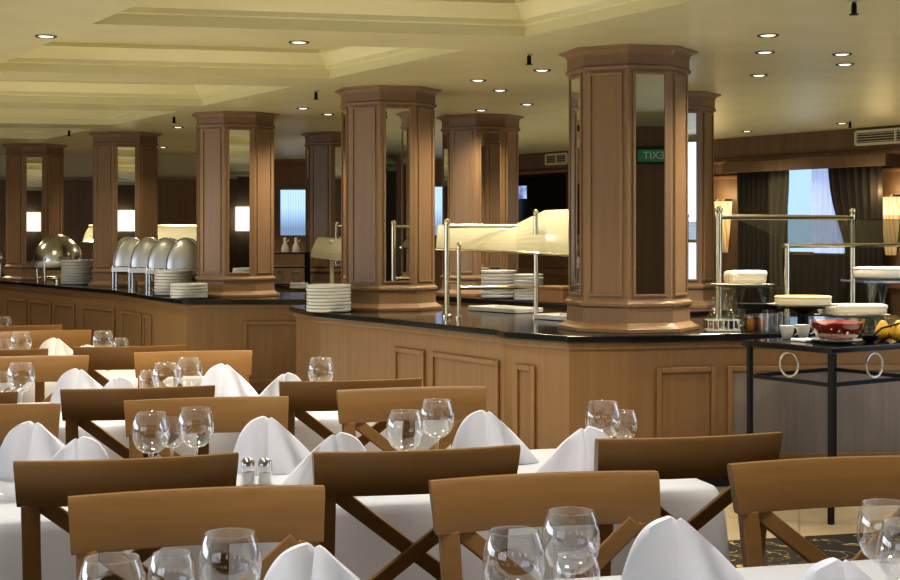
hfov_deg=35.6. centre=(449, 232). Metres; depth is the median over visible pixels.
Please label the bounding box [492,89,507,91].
recessed light
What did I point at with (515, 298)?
plate
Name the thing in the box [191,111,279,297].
column
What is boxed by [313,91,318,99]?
sprinkler
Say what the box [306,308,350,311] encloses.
plate
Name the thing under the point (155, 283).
plate
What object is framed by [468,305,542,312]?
tray
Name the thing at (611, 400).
goblet
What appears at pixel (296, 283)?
plate
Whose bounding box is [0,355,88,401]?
dining chair
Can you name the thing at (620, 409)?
goblet
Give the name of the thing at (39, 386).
dining chair
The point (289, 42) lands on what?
recessed light
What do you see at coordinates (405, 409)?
goblet
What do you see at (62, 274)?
plate
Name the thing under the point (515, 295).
plate
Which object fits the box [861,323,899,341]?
ladle
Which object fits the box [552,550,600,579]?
goblet
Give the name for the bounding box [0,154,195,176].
wall
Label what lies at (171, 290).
plate
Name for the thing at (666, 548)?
napkin
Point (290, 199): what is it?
window
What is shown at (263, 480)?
jar
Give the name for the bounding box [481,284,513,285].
plate
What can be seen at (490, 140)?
mirror
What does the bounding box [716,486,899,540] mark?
floor
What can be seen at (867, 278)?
platter
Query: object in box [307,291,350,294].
plate
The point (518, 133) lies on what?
mirror
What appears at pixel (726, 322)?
cruet
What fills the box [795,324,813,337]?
cup
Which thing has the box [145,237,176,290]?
chafing dish
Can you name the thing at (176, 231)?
sneeze guard
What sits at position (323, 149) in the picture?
column
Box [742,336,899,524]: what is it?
buffet table
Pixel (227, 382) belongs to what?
napkin
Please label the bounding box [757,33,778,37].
recessed light
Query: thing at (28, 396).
tablecloth
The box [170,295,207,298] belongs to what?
plate
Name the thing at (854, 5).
sprinkler
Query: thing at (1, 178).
trim
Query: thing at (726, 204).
wall sconce
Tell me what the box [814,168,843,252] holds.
sheer curtain
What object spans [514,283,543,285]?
plate
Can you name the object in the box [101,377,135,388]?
napkin
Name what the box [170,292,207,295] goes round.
plate
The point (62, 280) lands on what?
plate
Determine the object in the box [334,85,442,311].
column
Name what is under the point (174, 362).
goblet
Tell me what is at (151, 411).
goblet
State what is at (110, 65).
ceiling
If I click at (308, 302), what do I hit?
plate
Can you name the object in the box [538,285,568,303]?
bread box
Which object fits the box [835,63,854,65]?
recessed light
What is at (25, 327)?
dining chair
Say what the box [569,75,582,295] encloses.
mirror
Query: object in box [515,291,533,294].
plate
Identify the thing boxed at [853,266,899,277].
cake
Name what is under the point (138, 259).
chafing dish
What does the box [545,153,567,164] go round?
air vent
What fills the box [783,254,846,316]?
curtain
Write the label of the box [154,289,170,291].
plate
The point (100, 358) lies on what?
dining chair
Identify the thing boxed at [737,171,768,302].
curtain
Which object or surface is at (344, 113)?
mirror
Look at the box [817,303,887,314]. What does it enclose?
cake
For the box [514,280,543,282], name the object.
plate
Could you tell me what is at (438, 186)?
window
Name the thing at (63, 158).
mirror
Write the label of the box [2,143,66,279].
column
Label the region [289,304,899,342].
countertop
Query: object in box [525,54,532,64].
sprinkler
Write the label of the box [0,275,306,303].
countertop
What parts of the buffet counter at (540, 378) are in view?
door panel, panel moulding, door panel, panel moulding, door panel, panel moulding, door panel, panel moulding, panel moulding, door panel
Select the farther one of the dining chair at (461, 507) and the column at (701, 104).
the column at (701, 104)
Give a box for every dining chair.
[0,325,61,330]
[0,330,90,349]
[0,348,47,402]
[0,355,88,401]
[0,391,17,446]
[0,403,60,440]
[13,452,238,579]
[60,385,214,458]
[68,485,324,579]
[73,345,186,387]
[124,396,288,457]
[134,350,251,387]
[278,378,421,449]
[312,445,520,579]
[336,386,485,450]
[428,470,660,579]
[593,432,782,576]
[727,455,899,567]
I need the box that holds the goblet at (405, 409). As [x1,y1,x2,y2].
[386,409,423,450]
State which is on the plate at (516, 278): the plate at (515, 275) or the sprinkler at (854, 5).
the plate at (515, 275)
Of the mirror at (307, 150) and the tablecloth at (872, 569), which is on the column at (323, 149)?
the mirror at (307, 150)
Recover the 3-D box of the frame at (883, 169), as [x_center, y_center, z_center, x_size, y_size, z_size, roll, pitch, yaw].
[4.291,-0.050,13.609,0.024,1.155,0.475,0,0,-34]
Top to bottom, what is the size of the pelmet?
0.115 m
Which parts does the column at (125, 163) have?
wood panel, panel moulding, panel moulding, wood panel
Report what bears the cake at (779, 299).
on the platter at (774, 304)
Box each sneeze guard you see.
[83,224,195,241]
[310,237,340,283]
[435,209,568,317]
[715,206,899,324]
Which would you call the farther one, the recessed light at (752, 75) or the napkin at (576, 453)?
the recessed light at (752, 75)
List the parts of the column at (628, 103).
wood panel, panel moulding, panel moulding, wood panel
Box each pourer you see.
[281,237,289,251]
[292,237,300,251]
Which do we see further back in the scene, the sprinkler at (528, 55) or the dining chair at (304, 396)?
the sprinkler at (528, 55)
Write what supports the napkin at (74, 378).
on the tablecloth at (219, 443)
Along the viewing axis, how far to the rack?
7.75 m
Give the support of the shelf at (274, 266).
attached to the stand at (307, 254)
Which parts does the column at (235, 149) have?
wood panel, panel moulding, wood panel, panel moulding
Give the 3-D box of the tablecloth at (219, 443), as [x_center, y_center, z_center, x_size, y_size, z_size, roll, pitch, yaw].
[-1.412,0.787,5.110,2.824,0.256,0.844,0,0,-14]
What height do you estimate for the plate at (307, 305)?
0.024 m
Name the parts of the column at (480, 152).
wood panel, panel moulding, wood panel, panel moulding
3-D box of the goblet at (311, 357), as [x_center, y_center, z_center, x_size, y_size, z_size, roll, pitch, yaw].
[-0.483,0.563,5.243,0.099,0.188,0.099,0,0,-9]
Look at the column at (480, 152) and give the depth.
12.17 m
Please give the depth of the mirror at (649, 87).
7.69 m
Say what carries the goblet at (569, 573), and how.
on the tablecloth at (872, 569)
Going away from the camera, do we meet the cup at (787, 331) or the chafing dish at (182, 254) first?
the cup at (787, 331)
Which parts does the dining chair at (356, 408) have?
post, rail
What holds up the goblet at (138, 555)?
on the tablecloth at (872, 569)
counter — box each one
[0,275,306,394]
[289,304,899,486]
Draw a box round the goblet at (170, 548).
[147,548,196,579]
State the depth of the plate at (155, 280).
12.14 m
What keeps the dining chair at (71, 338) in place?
on the floor at (807, 522)
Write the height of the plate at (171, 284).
0.025 m
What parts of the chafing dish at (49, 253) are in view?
leg, leg, dome lid, burner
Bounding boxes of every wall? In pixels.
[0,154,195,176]
[0,164,442,287]
[518,164,899,314]
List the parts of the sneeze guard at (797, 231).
post, post, rail, guard glass, rail, post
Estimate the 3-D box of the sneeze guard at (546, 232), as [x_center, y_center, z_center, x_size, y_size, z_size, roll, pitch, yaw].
[0.306,0.197,9.142,1.297,0.702,0.635,0,0,31]
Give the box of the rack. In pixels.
[703,319,740,330]
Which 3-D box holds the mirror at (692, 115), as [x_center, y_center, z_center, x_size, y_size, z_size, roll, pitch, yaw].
[1.712,-0.265,10.173,0.198,1.236,0.014,0,0,-15]
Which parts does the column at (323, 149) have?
wood panel, panel moulding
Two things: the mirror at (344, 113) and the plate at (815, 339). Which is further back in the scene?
the mirror at (344, 113)
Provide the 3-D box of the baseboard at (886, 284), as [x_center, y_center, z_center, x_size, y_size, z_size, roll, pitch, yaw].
[4.211,0.935,13.723,0.030,0.930,13.598,0,0,-34]
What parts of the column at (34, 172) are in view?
wood panel, panel moulding, panel moulding, wood panel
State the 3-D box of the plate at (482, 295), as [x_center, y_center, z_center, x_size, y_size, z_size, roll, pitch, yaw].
[0.412,0.533,11.747,0.300,0.030,0.298,0,0,0]
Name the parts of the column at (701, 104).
wood panel, panel moulding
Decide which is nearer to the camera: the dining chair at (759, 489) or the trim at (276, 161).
the dining chair at (759, 489)
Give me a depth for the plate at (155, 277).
12.14 m
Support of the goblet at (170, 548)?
on the tablecloth at (872, 569)
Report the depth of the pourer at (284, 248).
14.08 m
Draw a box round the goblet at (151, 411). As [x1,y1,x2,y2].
[132,411,169,456]
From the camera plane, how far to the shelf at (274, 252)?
14.02 m
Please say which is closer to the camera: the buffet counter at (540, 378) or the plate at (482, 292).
the buffet counter at (540, 378)
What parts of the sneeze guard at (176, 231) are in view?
rail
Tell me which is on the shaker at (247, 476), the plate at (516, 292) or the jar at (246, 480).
the jar at (246, 480)
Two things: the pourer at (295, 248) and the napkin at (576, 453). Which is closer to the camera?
the napkin at (576, 453)
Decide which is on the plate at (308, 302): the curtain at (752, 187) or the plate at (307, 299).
the plate at (307, 299)
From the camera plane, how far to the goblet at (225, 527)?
2.18 m
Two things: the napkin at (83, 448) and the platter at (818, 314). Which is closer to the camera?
the napkin at (83, 448)
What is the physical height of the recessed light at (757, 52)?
0.010 m
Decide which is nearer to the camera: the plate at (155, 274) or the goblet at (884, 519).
the goblet at (884, 519)
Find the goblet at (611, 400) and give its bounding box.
[585,400,620,437]
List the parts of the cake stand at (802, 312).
stem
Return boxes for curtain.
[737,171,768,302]
[769,170,788,316]
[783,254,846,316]
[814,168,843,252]
[828,166,882,303]
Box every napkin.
[0,421,65,481]
[39,338,72,354]
[49,436,108,460]
[50,368,101,410]
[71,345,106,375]
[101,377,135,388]
[200,363,258,396]
[233,416,309,474]
[259,372,300,395]
[264,542,359,579]
[282,432,365,484]
[451,410,538,463]
[535,426,608,472]
[621,516,745,579]
[790,338,815,341]
[799,557,872,579]
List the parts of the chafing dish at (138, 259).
leg, leg, plate, roll lid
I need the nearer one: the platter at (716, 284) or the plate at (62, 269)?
the platter at (716, 284)
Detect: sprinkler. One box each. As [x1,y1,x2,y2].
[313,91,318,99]
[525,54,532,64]
[849,0,858,15]
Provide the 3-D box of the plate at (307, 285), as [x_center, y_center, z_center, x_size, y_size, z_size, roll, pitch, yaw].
[-0.843,0.371,9.717,0.310,0.024,0.308,0,0,0]
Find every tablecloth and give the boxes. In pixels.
[0,370,203,402]
[0,449,729,579]
[18,402,450,458]
[553,558,899,579]
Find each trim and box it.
[0,177,195,179]
[274,159,441,163]
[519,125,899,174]
[519,148,899,174]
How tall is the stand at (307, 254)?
0.350 m
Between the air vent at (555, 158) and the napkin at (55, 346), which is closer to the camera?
the napkin at (55, 346)
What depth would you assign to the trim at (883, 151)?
14.45 m
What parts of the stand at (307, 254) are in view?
leg, leg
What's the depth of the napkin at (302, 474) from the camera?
3.54 m
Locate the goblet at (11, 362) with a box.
[7,362,34,396]
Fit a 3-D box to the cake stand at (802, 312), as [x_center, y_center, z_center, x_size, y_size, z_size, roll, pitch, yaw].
[1.954,0.480,7.750,0.240,0.136,0.240,0,0,0]
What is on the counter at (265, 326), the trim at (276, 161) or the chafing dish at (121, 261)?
the chafing dish at (121, 261)
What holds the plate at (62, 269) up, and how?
on the plate at (63, 272)
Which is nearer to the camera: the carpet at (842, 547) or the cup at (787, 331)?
the carpet at (842, 547)
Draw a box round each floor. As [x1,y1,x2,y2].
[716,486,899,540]
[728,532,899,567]
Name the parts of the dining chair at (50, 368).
rail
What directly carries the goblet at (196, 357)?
on the tablecloth at (219, 443)
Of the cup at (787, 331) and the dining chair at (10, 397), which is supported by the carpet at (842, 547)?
the dining chair at (10, 397)
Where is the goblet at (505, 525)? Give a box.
[483,525,544,579]
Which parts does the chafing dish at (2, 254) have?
leg, dome lid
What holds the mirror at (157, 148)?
on the column at (125, 163)
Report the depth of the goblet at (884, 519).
2.28 m
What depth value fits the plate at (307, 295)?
9.59 m
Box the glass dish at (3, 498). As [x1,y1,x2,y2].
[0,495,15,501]
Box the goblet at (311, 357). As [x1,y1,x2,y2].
[308,357,333,380]
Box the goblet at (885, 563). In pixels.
[856,498,899,575]
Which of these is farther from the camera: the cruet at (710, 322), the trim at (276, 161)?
the trim at (276, 161)
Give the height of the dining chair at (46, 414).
0.896 m
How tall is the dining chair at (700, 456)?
0.896 m
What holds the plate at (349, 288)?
on the plate at (308, 292)
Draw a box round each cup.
[779,325,797,338]
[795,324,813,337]
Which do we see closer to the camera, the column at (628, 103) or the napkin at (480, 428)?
the napkin at (480, 428)
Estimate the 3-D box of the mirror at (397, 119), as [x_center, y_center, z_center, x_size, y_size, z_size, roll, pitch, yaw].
[-0.367,-0.265,9.823,0.198,1.236,0.014,0,0,-15]
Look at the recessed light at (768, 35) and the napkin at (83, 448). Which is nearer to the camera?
the napkin at (83, 448)
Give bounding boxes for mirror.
[6,157,6,262]
[25,156,42,262]
[63,158,63,234]
[93,147,93,266]
[116,146,135,248]
[157,148,157,238]
[196,130,199,273]
[228,128,250,273]
[273,131,273,272]
[305,147,309,251]
[334,146,340,266]
[341,108,347,281]
[384,106,411,282]
[434,110,434,280]
[442,132,448,271]
[480,130,501,272]
[518,133,518,271]
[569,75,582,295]
[633,71,666,296]
[688,111,697,280]
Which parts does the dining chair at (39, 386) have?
rail, post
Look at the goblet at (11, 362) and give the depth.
5.04 m
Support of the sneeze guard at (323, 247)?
on the countertop at (728, 311)
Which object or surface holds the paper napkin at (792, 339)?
on the buffet table
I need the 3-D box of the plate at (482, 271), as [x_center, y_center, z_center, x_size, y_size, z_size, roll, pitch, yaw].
[0.409,0.330,11.748,0.300,0.030,0.298,0,0,0]
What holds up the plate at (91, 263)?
on the plate at (62, 266)
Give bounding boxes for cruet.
[709,321,717,328]
[725,321,735,328]
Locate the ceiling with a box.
[0,0,899,158]
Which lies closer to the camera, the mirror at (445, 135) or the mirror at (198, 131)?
the mirror at (198, 131)
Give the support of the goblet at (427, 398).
on the tablecloth at (358, 548)
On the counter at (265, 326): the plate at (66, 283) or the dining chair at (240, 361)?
the plate at (66, 283)
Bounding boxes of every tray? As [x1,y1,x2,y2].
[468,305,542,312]
[534,313,566,320]
[703,329,740,330]
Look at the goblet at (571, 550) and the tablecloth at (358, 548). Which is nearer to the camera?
the goblet at (571, 550)
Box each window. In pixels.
[277,186,304,238]
[435,183,441,238]
[785,169,845,255]
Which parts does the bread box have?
lid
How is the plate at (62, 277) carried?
on the plate at (62, 280)
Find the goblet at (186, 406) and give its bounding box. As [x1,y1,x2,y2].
[177,406,214,449]
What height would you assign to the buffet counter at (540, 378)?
0.850 m
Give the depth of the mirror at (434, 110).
10.12 m
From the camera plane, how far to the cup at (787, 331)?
7.20 m
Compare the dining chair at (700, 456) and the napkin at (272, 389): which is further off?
the napkin at (272, 389)
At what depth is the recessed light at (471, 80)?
9.40 m
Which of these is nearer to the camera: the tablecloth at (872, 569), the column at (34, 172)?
the tablecloth at (872, 569)
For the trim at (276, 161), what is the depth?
19.60 m
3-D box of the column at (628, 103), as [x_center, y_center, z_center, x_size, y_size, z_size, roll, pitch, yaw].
[1.017,-0.238,8.000,0.739,1.576,0.739,0,0,-15]
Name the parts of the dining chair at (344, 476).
post, rail, post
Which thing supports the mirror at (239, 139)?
on the column at (235, 149)
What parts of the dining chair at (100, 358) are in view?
rail, post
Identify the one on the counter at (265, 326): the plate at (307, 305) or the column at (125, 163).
the column at (125, 163)
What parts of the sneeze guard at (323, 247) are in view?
guard panel, post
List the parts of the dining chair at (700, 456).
post, rail, post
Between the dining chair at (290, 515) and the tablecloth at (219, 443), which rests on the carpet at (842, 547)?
the dining chair at (290, 515)
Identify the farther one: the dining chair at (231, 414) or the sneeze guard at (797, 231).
the sneeze guard at (797, 231)
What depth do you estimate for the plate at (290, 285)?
13.67 m
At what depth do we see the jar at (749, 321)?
7.80 m
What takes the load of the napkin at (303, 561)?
on the tablecloth at (872, 569)
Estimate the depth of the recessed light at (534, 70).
8.82 m
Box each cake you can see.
[724,270,767,283]
[774,295,831,304]
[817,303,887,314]
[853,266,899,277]
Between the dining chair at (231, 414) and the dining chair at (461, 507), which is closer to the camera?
the dining chair at (461, 507)
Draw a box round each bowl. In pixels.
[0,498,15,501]
[809,317,865,339]
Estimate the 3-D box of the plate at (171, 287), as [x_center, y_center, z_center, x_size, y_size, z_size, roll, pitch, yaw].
[-2.183,0.462,11.719,0.310,0.025,0.308,0,0,0]
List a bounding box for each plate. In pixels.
[61,260,92,262]
[61,262,92,265]
[61,265,92,267]
[61,268,92,270]
[61,271,92,273]
[61,273,92,275]
[61,276,92,278]
[61,279,92,281]
[61,281,90,284]
[154,269,192,272]
[154,273,192,276]
[154,276,192,279]
[154,279,191,282]
[154,282,192,285]
[154,286,170,288]
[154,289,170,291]
[155,292,169,295]
[170,283,207,286]
[170,286,207,289]
[170,289,207,292]
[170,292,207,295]
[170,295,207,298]
[290,282,307,284]
[290,285,305,286]
[306,284,350,287]
[306,287,350,291]
[306,294,350,298]
[306,298,350,301]
[306,304,350,308]
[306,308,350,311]
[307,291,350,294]
[307,301,350,305]
[481,270,516,273]
[481,273,515,277]
[481,277,514,280]
[481,280,514,284]
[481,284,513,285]
[481,291,514,294]
[481,294,513,297]
[482,290,513,290]
[514,274,543,276]
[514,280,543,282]
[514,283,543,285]
[514,289,533,291]
[514,294,533,297]
[514,297,533,300]
[515,277,543,279]
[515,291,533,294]
[811,338,862,343]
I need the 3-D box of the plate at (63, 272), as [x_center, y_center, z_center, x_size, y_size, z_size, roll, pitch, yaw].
[-3.954,0.419,14.848,0.330,0.029,0.328,0,0,0]
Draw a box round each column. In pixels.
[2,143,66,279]
[88,131,161,286]
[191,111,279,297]
[301,131,341,283]
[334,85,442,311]
[436,113,523,295]
[558,44,698,333]
[688,91,720,308]
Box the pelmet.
[722,153,899,173]
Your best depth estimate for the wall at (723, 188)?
15.45 m
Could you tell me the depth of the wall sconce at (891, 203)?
13.53 m
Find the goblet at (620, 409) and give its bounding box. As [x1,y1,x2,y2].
[611,409,637,437]
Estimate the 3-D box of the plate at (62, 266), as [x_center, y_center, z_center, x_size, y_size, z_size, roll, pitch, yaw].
[-3.954,0.362,14.852,0.330,0.029,0.328,0,0,0]
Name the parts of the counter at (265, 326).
door panel, panel moulding, door panel, panel moulding, door panel, panel moulding, door panel, panel moulding, door panel, panel moulding, door panel, panel moulding, panel moulding, door panel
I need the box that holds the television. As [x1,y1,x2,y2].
[519,175,565,221]
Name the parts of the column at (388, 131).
wood panel, panel moulding, panel moulding, wood panel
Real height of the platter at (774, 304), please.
0.016 m
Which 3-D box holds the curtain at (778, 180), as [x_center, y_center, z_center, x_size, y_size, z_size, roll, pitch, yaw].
[3.432,0.225,14.617,0.040,1.850,0.288,0,0,-34]
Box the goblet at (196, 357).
[176,357,201,385]
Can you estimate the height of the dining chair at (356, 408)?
0.896 m
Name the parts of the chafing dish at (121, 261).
leg, leg, plate, roll lid, burner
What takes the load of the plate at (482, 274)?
on the plate at (482, 278)
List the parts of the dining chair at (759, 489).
post, rail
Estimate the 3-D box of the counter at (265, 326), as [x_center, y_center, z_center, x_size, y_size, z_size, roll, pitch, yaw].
[-3.514,0.975,14.906,1.711,0.850,8.424,0,0,-34]
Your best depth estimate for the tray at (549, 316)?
8.82 m
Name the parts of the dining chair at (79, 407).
post, rail, post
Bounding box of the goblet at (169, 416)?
[158,416,185,447]
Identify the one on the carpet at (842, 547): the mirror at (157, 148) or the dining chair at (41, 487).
the dining chair at (41, 487)
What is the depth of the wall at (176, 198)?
19.72 m
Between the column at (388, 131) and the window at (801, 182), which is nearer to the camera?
the column at (388, 131)
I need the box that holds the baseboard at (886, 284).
[518,268,899,287]
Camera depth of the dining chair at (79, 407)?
4.47 m
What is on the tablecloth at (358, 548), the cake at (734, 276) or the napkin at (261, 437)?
the napkin at (261, 437)
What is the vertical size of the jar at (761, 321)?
0.085 m
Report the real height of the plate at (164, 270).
0.028 m
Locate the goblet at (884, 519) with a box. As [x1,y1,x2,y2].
[876,517,899,579]
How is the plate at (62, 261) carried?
on the plate at (91, 263)
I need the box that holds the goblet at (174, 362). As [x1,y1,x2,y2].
[152,362,179,386]
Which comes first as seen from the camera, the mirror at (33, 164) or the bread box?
the bread box
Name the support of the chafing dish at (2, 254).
on the counter at (265, 326)
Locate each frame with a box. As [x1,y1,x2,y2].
[714,175,737,269]
[882,168,899,171]
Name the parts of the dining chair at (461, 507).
post, rail, post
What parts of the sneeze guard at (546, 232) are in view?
post, post, rail, shelf rail, guard panel, post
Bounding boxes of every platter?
[712,283,774,286]
[767,303,838,306]
[814,313,890,317]
[853,277,899,279]
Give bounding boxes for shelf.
[274,252,306,253]
[274,266,306,267]
[274,283,289,284]
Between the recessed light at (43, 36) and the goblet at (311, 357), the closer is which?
the goblet at (311, 357)
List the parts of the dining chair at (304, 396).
post, rail, post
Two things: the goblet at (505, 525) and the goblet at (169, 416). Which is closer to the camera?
the goblet at (505, 525)
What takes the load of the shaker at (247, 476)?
on the tablecloth at (358, 548)
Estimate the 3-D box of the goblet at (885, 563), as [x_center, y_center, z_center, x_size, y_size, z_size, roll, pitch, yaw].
[0.758,0.563,2.433,0.099,0.188,0.099,0,0,-8]
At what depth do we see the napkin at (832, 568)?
2.17 m
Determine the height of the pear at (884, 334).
0.118 m
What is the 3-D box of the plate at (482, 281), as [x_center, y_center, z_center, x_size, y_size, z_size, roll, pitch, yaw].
[0.409,0.417,11.748,0.300,0.030,0.298,0,0,0]
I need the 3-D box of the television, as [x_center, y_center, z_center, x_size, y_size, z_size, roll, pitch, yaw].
[1.093,-0.400,18.314,0.087,0.660,1.250,0,0,-34]
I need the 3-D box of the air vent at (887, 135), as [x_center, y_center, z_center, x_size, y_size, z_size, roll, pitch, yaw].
[4.260,-0.925,13.371,0.030,0.150,0.975,0,0,-34]
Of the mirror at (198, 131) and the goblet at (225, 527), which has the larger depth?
the mirror at (198, 131)
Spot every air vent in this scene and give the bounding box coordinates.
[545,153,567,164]
[854,127,899,145]
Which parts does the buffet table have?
leg, rail, rail, leg, leg, rail, rail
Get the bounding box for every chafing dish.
[0,244,5,278]
[31,234,82,282]
[112,237,153,287]
[128,237,157,289]
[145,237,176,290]
[164,237,197,275]
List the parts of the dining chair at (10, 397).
rail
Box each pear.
[874,317,890,340]
[890,317,899,341]
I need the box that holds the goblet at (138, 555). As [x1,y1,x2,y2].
[78,551,145,579]
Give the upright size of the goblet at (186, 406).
0.188 m
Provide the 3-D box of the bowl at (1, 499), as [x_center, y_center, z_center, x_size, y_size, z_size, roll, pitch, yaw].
[-1.091,0.636,3.457,0.081,0.045,0.081,0,0,0]
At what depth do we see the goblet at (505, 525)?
2.20 m
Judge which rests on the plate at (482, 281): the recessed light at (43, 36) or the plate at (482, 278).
the plate at (482, 278)
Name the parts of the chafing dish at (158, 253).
leg, leg, plate, roll lid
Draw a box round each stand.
[274,252,309,284]
[781,307,824,332]
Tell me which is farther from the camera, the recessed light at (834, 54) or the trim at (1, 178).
the trim at (1, 178)
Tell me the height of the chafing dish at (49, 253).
0.529 m
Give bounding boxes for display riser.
[737,303,776,309]
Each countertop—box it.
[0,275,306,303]
[274,285,783,317]
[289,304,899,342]
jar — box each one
[240,476,255,484]
[257,476,272,484]
[745,315,754,330]
[757,315,766,330]
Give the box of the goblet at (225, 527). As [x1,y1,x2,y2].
[198,527,261,579]
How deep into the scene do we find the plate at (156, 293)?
12.14 m
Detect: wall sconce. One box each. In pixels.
[714,199,732,251]
[883,195,899,254]
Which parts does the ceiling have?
moulding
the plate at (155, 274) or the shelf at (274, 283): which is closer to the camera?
the plate at (155, 274)
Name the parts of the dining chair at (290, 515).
post, post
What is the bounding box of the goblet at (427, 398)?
[419,398,454,438]
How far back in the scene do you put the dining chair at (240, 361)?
5.85 m
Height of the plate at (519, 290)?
0.024 m
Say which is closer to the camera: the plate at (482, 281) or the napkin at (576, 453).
the napkin at (576, 453)
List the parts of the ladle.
handle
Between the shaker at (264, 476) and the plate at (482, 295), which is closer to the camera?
the shaker at (264, 476)
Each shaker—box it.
[240,457,255,484]
[257,457,272,484]
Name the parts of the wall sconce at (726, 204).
lamp shade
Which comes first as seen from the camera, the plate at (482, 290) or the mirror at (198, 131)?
the plate at (482, 290)
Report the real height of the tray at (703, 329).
0.008 m
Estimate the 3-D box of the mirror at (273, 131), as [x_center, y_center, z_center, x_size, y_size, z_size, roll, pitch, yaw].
[-1.563,-0.265,12.272,0.014,1.236,0.198,0,0,-15]
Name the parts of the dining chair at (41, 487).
post, rail, post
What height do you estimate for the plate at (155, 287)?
0.028 m
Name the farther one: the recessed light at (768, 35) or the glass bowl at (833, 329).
the recessed light at (768, 35)
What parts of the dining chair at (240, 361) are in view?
post, post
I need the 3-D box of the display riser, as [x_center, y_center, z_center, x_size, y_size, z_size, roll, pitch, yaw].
[1.724,0.473,7.860,0.190,0.150,0.160,0,0,0]
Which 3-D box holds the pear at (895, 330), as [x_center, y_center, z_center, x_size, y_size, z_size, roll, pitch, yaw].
[2.264,0.487,7.060,0.088,0.124,0.088,0,0,-29]
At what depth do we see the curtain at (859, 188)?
13.73 m
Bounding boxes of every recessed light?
[35,34,56,38]
[288,41,309,44]
[470,79,485,81]
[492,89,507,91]
[533,69,550,71]
[750,74,767,76]
[755,51,774,53]
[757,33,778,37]
[832,53,851,55]
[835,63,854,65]
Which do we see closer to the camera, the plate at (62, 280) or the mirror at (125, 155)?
the mirror at (125, 155)
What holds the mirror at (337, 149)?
on the column at (323, 149)
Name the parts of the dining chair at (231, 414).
post, rail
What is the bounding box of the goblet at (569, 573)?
[542,506,599,579]
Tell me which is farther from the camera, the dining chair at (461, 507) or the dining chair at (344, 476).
the dining chair at (344, 476)
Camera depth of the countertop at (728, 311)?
10.90 m
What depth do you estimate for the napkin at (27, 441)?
3.74 m
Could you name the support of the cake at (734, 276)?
on the platter at (716, 284)
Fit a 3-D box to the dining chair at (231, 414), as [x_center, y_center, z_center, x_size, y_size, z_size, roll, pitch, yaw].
[-0.680,0.946,3.994,0.486,0.896,0.496,0,0,-13]
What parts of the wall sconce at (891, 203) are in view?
lamp shade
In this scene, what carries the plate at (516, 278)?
on the plate at (515, 281)

